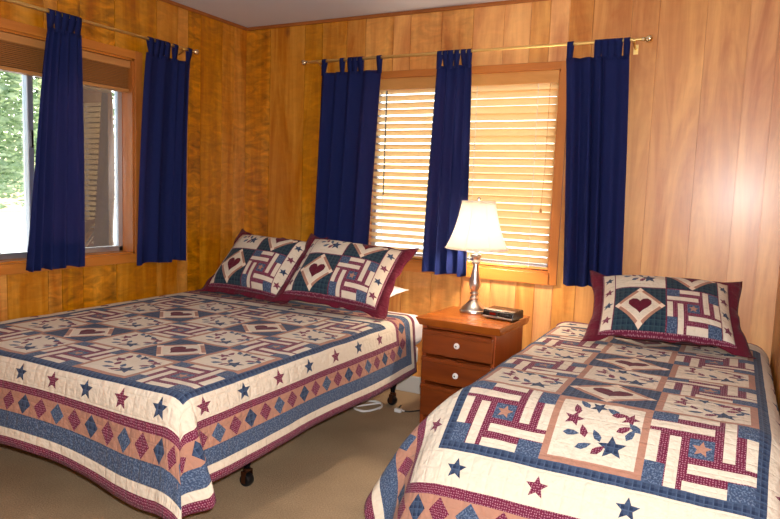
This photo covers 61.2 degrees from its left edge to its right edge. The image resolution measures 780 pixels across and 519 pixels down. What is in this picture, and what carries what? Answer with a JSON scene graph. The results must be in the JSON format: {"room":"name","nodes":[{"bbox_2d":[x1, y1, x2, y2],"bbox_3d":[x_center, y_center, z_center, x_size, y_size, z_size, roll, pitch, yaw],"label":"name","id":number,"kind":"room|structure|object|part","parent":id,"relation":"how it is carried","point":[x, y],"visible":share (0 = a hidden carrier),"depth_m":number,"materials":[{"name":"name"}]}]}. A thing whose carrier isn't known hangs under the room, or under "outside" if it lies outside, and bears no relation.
{"room":"bedroom","nodes":[
{"label":"bedroom","id":0,"kind":"room"},
{"bbox_2d":[83,86,114,247],"bbox_3d":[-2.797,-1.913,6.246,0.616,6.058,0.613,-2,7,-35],"label":"window pane","id":1,"kind":"object","parent":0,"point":[99,148],"visible":0.23,"depth_m":6.19,"materials":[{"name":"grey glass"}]},
{"bbox_2d":[0,0,246,321],"bbox_3d":[-2.200,-0.271,2.730,0.120,2.390,4.700,5,7,27],"label":"wall","id":2,"kind":"structure","parent":0,"point":[215,189],"depth_m":4.25,"materials":[{"name":"brown wood"}]},
{"bbox_2d":[0,17,142,274],"bbox_3d":[-1.836,-0.552,3.353,0.144,1.225,1.340,5,7,27],"label":"window","id":3,"kind":"structure","parent":2,"relation":"in","point":[128,105],"depth_m":3.83,"materials":[{"name":"brown wood"}]},
{"bbox_3d":[-1.882,-0.559,3.377,0.030,1.106,1.216,5,7,27],"label":"frame","id":4,"kind":"part","parent":3,"relation":"part of","materials":[{"name":"silver metal"}]},
{"bbox_2d":[0,31,129,92],"bbox_3d":[-1.812,-1.014,3.301,0.070,0.176,1.204,5,7,27],"label":"window blind","id":5,"kind":"object","parent":3,"relation":"attached to","point":[22,55],"visible":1,"depth_m":3.35,"materials":[{"name":"brown wood"}]},
{"bbox_3d":[-1.819,-0.936,3.312,0.052,0.018,1.204,5,7,27],"label":"rail","id":6,"kind":"part","parent":5,"relation":"part of","materials":[{"name":"brown wood"}]},
{"bbox_3d":[-1.867,0.000,3.417,0.120,0.012,1.240,5,7,27],"label":"sill","id":7,"kind":"part","parent":3,"relation":"part of","materials":[{"name":"brown wood"}]},
{"bbox_3d":[-1.765,-1.133,3.266,0.016,0.046,1.240,5,7,27],"label":"head casing","id":8,"kind":"part","parent":3,"relation":"part of","materials":[{"name":"brown wood"}]},
{"bbox_2d":[2,0,199,55],"bbox_3d":[-1.726,-1.204,3.239,0.100,0.080,2.112,5,7,27],"label":"curtain rod","id":9,"kind":"object","parent":2,"relation":"attached to","point":[196,52],"visible":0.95,"depth_m":3.51,"materials":[{"name":"gold metal"}]},
{"bbox_3d":[-1.904,-1.188,2.835,0.018,0.019,1.120,5,7,27],"label":"rod","id":10,"kind":"part","parent":9,"relation":"part of","materials":[{"name":"gold metal"}]},
{"bbox_2d":[26,8,84,271],"bbox_3d":[-1.692,-0.594,3.336,0.072,1.298,0.332,5,7,27],"label":"curtain","id":11,"kind":"object","parent":9,"relation":"hanging from","point":[57,220],"visible":1,"depth_m":3.36,"materials":[{"name":"blue fabric"}]},
{"bbox_3d":[-1.437,-1.264,3.716,0.016,0.016,0.881,5,7,27],"label":"rod","id":12,"kind":"part","parent":9,"relation":"part of","materials":[{"name":"gold metal"}]},
{"bbox_2d":[137,37,191,265],"bbox_3d":[-1.355,-0.637,3.971,0.050,1.320,0.430,5,7,27],"label":"curtain","id":13,"kind":"object","parent":9,"relation":"hanging from","point":[163,151],"visible":1,"depth_m":3.97,"materials":[{"name":"blue fabric"}]},
{"bbox_2d":[160,0,247,30],"bbox_3d":[-2.099,-1.442,2.576,0.014,0.022,4.700,5,7,27],"label":"trim","id":14,"kind":"structure","parent":2,"relation":"attached to","point":[165,1],"depth_m":4.26,"materials":[{"name":"brown wood"}]},
{"bbox_2d":[0,389,419,518],"bbox_3d":[-0.705,1.107,2.057,3.605,0.100,4.940,5,7,27],"label":"floor","id":15,"kind":"structure","parent":0,"point":[329,470],"depth_m":2.88,"materials":[{"name":"carpet"}]},
{"bbox_2d":[240,311,422,486],"bbox_3d":[-0.913,0.617,3.383,1.525,0.580,1.936,5,7,27],"label":"bed","id":16,"kind":"object","parent":15,"relation":"on","point":[246,478],"visible":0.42,"depth_m":3.74,"materials":[{"name":"white"}]},
{"bbox_2d":[0,291,416,518],"bbox_3d":[-0.937,0.557,3.218,1.693,0.480,1.823,5,7,27],"label":"quilt","id":17,"kind":"object","parent":16,"relation":"on","point":[157,400],"visible":0.96,"depth_m":2.52,"materials":[{"name":"multicoloured fabric"}]},
{"bbox_2d":[195,229,327,303],"bbox_3d":[-0.806,0.024,4.120,0.727,0.382,0.405,6,7,31],"label":"pillow","id":18,"kind":"object","parent":17,"relation":"on","point":[256,266],"visible":0.91,"depth_m":4.01,"materials":[{"name":"multicoloured fabric"}]},
{"bbox_2d":[268,233,418,318],"bbox_3d":[-0.260,0.074,3.767,0.743,0.394,0.427,5,7,23],"label":"pillow","id":19,"kind":"object","parent":17,"relation":"on","point":[351,276],"visible":1,"depth_m":3.66,"materials":[{"name":"multicoloured fabric"}]},
{"bbox_3d":[0.028,0.725,3.963,0.078,0.162,0.044,5,7,27],"label":"leg","id":20,"kind":"part","parent":16,"relation":"part of","materials":[{"name":"black metal"}]},
{"bbox_2d":[390,286,407,296],"bbox_3d":[-0.246,0.189,4.073,0.620,0.106,0.399,5,7,27],"label":"pillow","id":21,"kind":"object","parent":16,"relation":"on","point":[396,290],"visible":0.03,"depth_m":4.02,"materials":[{"name":"white fabric"}]},
{"bbox_3d":[-0.912,0.420,3.351,1.525,0.180,1.910,5,7,27],"label":"mattress","id":22,"kind":"part","parent":16,"relation":"part of","materials":[{"name":"white fabric"}]},
{"bbox_2d":[351,400,382,411],"bbox_3d":[-0.242,0.861,3.981,0.413,0.017,0.211,5,7,27],"label":"cord","id":23,"kind":"object","parent":15,"relation":"on","point":[375,401],"visible":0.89,"depth_m":3.92,"materials":[{"name":"white plastic"}]},
{"bbox_2d":[394,405,419,412],"bbox_3d":[0.173,0.876,3.946,0.345,0.023,0.123,0,6,-22],"label":"extension cord","id":24,"kind":"object","parent":15,"relation":"on","point":[398,410],"visible":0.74,"depth_m":3.85,"materials":[{"name":"white plastic"}]},
{"bbox_2d":[416,306,529,423],"bbox_3d":[0.444,0.620,3.622,0.480,0.622,0.467,6,7,31],"label":"nightstand","id":25,"kind":"object","parent":15,"relation":"on","point":[459,348],"visible":0.72,"depth_m":3.47,"materials":[{"name":"brown wood"}]},
{"bbox_3d":[0.340,0.767,3.473,0.404,0.178,0.022,6,7,31],"label":"drawer","id":26,"kind":"part","parent":25,"relation":"part of","materials":[{"name":"brown wood"}]},
{"bbox_3d":[0.346,0.597,3.455,0.404,0.141,0.022,6,7,31],"label":"drawer","id":27,"kind":"part","parent":25,"relation":"part of","materials":[{"name":"brown wood"}]},
{"bbox_3d":[0.351,0.450,3.439,0.404,0.138,0.022,6,7,31],"label":"drawer","id":28,"kind":"part","parent":25,"relation":"part of","materials":[{"name":"brown wood"}]},
{"bbox_2d":[445,197,508,313],"bbox_3d":[0.484,-0.026,3.700,0.360,0.648,0.360,5,7,27],"label":"table lamp","id":29,"kind":"object","parent":25,"relation":"on","point":[477,229],"visible":0.98,"depth_m":3.59,"materials":[{"name":"white fabric"}]},
{"bbox_3d":[0.480,0.097,3.713,0.066,0.260,0.066,5,7,27],"label":"stem","id":30,"kind":"part","parent":29,"relation":"part of","materials":[{"name":"silver metal"}]},
{"bbox_3d":[0.490,-0.192,3.682,0.356,0.263,0.356,5,7,27],"label":"lamp shade","id":31,"kind":"part","parent":29,"relation":"part of","materials":[{"name":"white fabric"}]},
{"bbox_3d":[0.485,-0.062,3.696,0.356,0.006,0.356,5,7,27],"label":"shade trim","id":32,"kind":"part","parent":29,"relation":"part of","materials":[{"name":"white fabric"}]},
{"bbox_3d":[0.495,-0.322,3.668,0.193,0.006,0.193,5,7,27],"label":"shade trim","id":33,"kind":"part","parent":29,"relation":"part of","materials":[{"name":"white fabric"}]},
{"bbox_2d":[481,306,522,321],"bbox_3d":[0.621,0.288,3.607,0.213,0.053,0.218,7,7,36],"label":"clock radio","id":34,"kind":"object","parent":25,"relation":"on","point":[497,312],"visible":1,"depth_m":3.52,"materials":[{"name":"black plastic"}]},
{"bbox_3d":[0.571,0.310,3.513,0.175,0.010,0.005,7,7,36],"label":"trim","id":35,"kind":"part","parent":34,"relation":"part of","materials":[{"name":"silver metal"}]},
{"bbox_3d":[0.587,0.272,3.529,0.175,0.005,0.025,7,7,36],"label":"trim","id":36,"kind":"part","parent":34,"relation":"part of","materials":[{"name":"silver metal"}]},
{"bbox_3d":[1.055,0.740,2.893,0.985,0.580,1.390,5,7,27],"label":"bed","id":37,"kind":"object","parent":15,"relation":"on","visible":0},
{"bbox_2d":[364,321,779,518],"bbox_3d":[0.858,0.787,2.756,1.302,0.716,1.938,5,7,27],"label":"quilt","id":38,"kind":"object","parent":37,"relation":"on","point":[566,426],"visible":0.91,"depth_m":2.14,"materials":[{"name":"multicoloured fabric"}]},
{"bbox_2d":[581,269,755,358],"bbox_3d":[1.330,0.241,3.199,0.739,0.296,0.489,4,6,18],"label":"pillow","id":39,"kind":"object","parent":38,"relation":"on","point":[671,310],"visible":1,"depth_m":3.09,"materials":[{"name":"multicoloured fabric"}]},
{"bbox_2d":[171,0,505,27],"bbox_3d":[-0.616,-1.368,1.797,3.605,0.100,4.940,5,7,27],"label":"ceiling","id":40,"kind":"structure","parent":0,"point":[246,13],"depth_m":4.07,"materials":[{"name":"white paint"}]},
{"bbox_2d":[244,0,779,376],"bbox_3d":[0.464,-0.314,4.051,3.605,2.390,0.120,5,7,27],"label":"wall","id":41,"kind":"structure","parent":0,"point":[702,193],"depth_m":3.50,"materials":[{"name":"brown wood"}]},
{"bbox_2d":[248,0,547,30],"bbox_3d":[0.481,-1.485,3.865,3.350,0.022,0.014,5,7,27],"label":"trim","id":42,"kind":"structure","parent":41,"relation":"attached to","point":[507,2],"depth_m":4.09,"materials":[{"name":"brown wood"}]},
{"bbox_2d":[396,375,420,393],"bbox_3d":[0.392,0.824,4.111,3.365,0.110,0.014,5,7,27],"label":"baseboard","id":43,"kind":"structure","parent":41,"relation":"attached to","point":[411,384],"depth_m":4.24,"materials":[{"name":"grey"}]},
{"bbox_2d":[368,61,565,285],"bbox_3d":[0.410,-0.530,4.047,1.327,1.252,0.144,5,7,27],"label":"window","id":44,"kind":"structure","parent":41,"relation":"in","point":[491,272],"depth_m":3.78,"materials":[{"name":"brown wood"}]},
{"bbox_2d":[369,76,435,258],"bbox_3d":[0.131,-0.572,4.167,0.600,1.126,0.077,5,7,27],"label":"window blind","id":45,"kind":"object","parent":44,"relation":"attached to","point":[414,84],"visible":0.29,"depth_m":4.19,"materials":[{"name":"white plastic"}]},
{"bbox_3d":[-0.041,-0.568,4.237,0.003,1.080,0.002,5,7,27],"label":"ladder cord","id":46,"kind":"part","parent":45,"relation":"part of","materials":[{"name":"white fabric"}]},
{"bbox_3d":[0.405,-1.125,3.935,1.237,0.043,0.016,5,7,27],"label":"head casing","id":47,"kind":"part","parent":44,"relation":"part of","materials":[{"name":"brown wood"}]},
{"bbox_3d":[0.396,0.020,4.116,1.237,0.012,0.120,5,7,27],"label":"sill","id":48,"kind":"part","parent":44,"relation":"part of","materials":[{"name":"brown wood"}]},
{"bbox_2d":[467,70,559,269],"bbox_3d":[0.671,-0.523,3.886,0.597,1.126,0.075,5,7,27],"label":"window blind","id":49,"kind":"object","parent":44,"relation":"attached to","point":[538,86],"visible":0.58,"depth_m":3.86,"materials":[{"name":"white plastic"}]},
{"bbox_3d":[0.499,-0.519,3.955,0.003,1.080,0.002,5,7,27],"label":"ladder cord","id":50,"kind":"part","parent":49,"relation":"part of","materials":[{"name":"beige fabric"}]},
{"bbox_3d":[0.655,0.029,3.951,0.593,0.016,0.044,5,7,27],"label":"rail","id":51,"kind":"part","parent":49,"relation":"part of","materials":[{"name":"wood"}]},
{"bbox_3d":[0.824,-0.489,3.786,0.003,1.080,0.002,5,7,27],"label":"ladder cord","id":52,"kind":"part","parent":49,"relation":"part of","materials":[{"name":"beige fabric"}]},
{"bbox_3d":[0.875,-0.629,3.737,0.018,0.728,0.018,0,6,-17],"label":"pull cord","id":53,"kind":"part","parent":49,"relation":"part of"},
{"bbox_2d":[301,35,653,72],"bbox_3d":[0.392,-1.196,3.889,2.182,0.080,0.100,5,7,27],"label":"curtain rod","id":54,"kind":"object","parent":41,"relation":"attached to","point":[649,38],"visible":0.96,"depth_m":3.74,"materials":[{"name":"gold metal"}]},
{"bbox_2d":[314,55,382,244],"bbox_3d":[-0.285,-0.661,4.246,0.466,1.254,0.057,5,7,27],"label":"curtain","id":55,"kind":"object","parent":54,"relation":"hanging from","point":[350,99],"visible":0.9,"depth_m":4.25,"materials":[{"name":"blue fabric"}]},
{"bbox_3d":[-0.026,-1.250,4.071,1.155,0.019,0.018,5,7,27],"label":"rod","id":56,"kind":"part","parent":54,"relation":"part of","materials":[{"name":"gold metal"}]},
{"bbox_2d":[422,49,471,276],"bbox_3d":[0.351,-0.567,3.930,0.287,1.328,0.076,5,7,27],"label":"curtain","id":57,"kind":"object","parent":54,"relation":"hanging from","point":[448,173],"visible":0.93,"depth_m":3.93,"materials":[{"name":"blue fabric"}]},
{"bbox_3d":[0.888,-1.167,3.594,0.916,0.016,0.016,5,7,27],"label":"rod","id":58,"kind":"part","parent":54,"relation":"part of","materials":[{"name":"gold metal"}]},
{"bbox_2d":[563,37,630,286],"bbox_3d":[1.097,-0.503,3.544,0.370,1.322,0.070,5,7,27],"label":"curtain","id":59,"kind":"object","parent":54,"relation":"hanging from","point":[597,87],"visible":0.92,"depth_m":3.54,"materials":[{"name":"blue fabric"}]},
{"bbox_2d":[770,266,779,414],"bbox_3d":[0.880,0.009,1.124,0.120,2.390,4.700,5,7,27],"label":"wall","id":60,"kind":"structure","parent":0,"point":[775,350],"depth_m":2.99,"materials":[{"name":"brown wood"}]},
{"label":"outside","id":61,"kind":"structure","parent":0,"visible":0},
{"bbox_2d":[0,209,547,257],"bbox_3d":[2.621,0.674,12.005,60.000,0.408,44.000,5,7,27],"label":"ground","id":62,"kind":"structure","parent":61,"point":[12,225],"depth_m":23.57,"materials":[{"name":"white"}]},
{"bbox_2d":[0,73,23,180],"bbox_3d":[-11.248,-4.861,15.919,5.171,9.253,5.274,5,7,27],"label":"tree","id":63,"kind":"object","parent":62,"relation":"on","point":[0,73],"visible":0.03,"depth_m":16.43,"materials":[{"name":"green plant"}]},
{"bbox_2d":[0,71,41,252],"bbox_3d":[-5.601,-2.127,9.176,2.753,5.629,2.764,5,7,27],"label":"tree","id":64,"kind":"object","parent":62,"relation":"on","point":[16,169],"visible":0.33,"depth_m":8.97,"materials":[{"name":"green plant"}]},
{"bbox_2d":[0,72,114,197],"bbox_3d":[-6.479,-3.564,12.429,3.396,7.749,3.444,5,7,27],"label":"tree","id":65,"kind":"object","parent":62,"relation":"on","point":[3,73],"visible":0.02,"depth_m":12.13,"materials":[{"name":"green plant"}]}
]}

